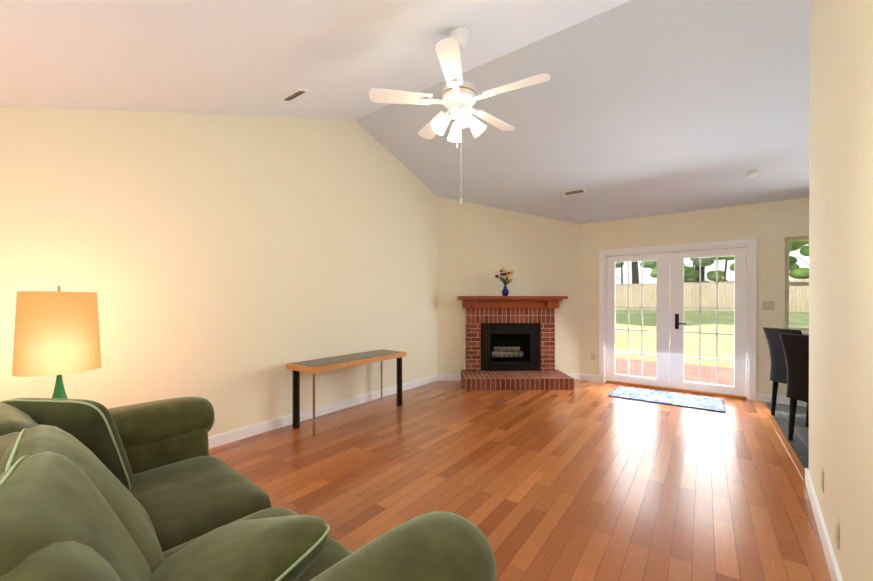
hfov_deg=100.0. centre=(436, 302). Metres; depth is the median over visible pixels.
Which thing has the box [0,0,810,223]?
ceiling
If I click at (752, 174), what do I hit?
smoke detector
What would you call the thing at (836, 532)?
outlet
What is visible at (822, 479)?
outlet
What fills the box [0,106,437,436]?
wall
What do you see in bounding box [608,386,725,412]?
rug
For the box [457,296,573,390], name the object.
fireplace
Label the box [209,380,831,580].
floor
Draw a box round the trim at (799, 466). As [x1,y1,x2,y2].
[759,401,804,481]
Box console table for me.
[286,349,406,435]
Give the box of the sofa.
[0,397,495,580]
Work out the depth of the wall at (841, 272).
1.59 m
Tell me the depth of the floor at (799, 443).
3.74 m
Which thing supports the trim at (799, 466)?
on the floor at (584, 480)
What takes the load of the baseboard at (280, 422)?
attached to the wall at (228, 267)
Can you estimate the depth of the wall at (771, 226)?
5.01 m
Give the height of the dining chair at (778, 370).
1.006 m
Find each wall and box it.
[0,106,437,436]
[438,196,579,373]
[580,197,808,396]
[809,0,872,580]
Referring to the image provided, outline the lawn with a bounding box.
[615,299,808,367]
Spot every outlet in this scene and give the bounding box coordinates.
[591,353,595,359]
[821,468,823,492]
[835,518,838,549]
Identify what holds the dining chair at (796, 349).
on the floor at (799, 443)
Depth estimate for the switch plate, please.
4.71 m
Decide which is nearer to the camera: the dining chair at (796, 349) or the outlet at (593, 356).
the dining chair at (796, 349)
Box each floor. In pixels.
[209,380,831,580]
[765,402,808,467]
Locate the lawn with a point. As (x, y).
(707, 316)
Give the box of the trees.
[615,240,808,308]
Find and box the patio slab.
[615,358,733,385]
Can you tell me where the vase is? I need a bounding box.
[495,268,513,295]
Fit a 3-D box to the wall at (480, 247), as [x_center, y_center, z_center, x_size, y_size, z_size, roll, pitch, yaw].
[1.202,-0.242,6.111,2.374,3.051,0.100,0,0,-2]
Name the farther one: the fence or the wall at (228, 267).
the fence
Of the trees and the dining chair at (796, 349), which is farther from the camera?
the trees
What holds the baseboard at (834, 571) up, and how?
attached to the wall at (841, 272)
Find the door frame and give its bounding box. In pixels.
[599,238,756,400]
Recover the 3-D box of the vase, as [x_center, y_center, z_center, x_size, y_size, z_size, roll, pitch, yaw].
[1.099,-0.330,5.879,0.300,0.457,0.235,0,0,-2]
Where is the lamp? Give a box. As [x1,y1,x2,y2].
[12,286,100,398]
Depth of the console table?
3.82 m
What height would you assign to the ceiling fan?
1.290 m
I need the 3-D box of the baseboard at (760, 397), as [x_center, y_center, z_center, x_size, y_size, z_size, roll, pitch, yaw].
[5.513,1.241,3.811,3.300,0.100,0.016,0,0,36]
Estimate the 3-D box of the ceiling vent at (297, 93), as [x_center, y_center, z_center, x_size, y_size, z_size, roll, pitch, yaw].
[-1.255,-1.824,3.227,0.300,0.046,0.106,0,0,36]
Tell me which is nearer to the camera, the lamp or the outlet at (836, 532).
the outlet at (836, 532)
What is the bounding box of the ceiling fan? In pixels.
[369,27,550,203]
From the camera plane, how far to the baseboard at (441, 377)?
6.02 m
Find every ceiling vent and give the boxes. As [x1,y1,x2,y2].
[279,89,309,101]
[563,188,585,195]
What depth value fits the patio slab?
7.19 m
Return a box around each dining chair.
[763,327,808,426]
[779,333,808,440]
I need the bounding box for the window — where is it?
[785,236,808,333]
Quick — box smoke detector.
[747,170,758,177]
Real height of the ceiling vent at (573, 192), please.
0.040 m
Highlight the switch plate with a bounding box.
[762,301,774,309]
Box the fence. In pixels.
[615,279,808,311]
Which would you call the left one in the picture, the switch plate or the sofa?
the sofa
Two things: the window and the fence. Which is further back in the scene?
the fence
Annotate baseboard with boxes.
[208,374,437,448]
[438,374,460,380]
[756,393,806,406]
[805,468,842,580]

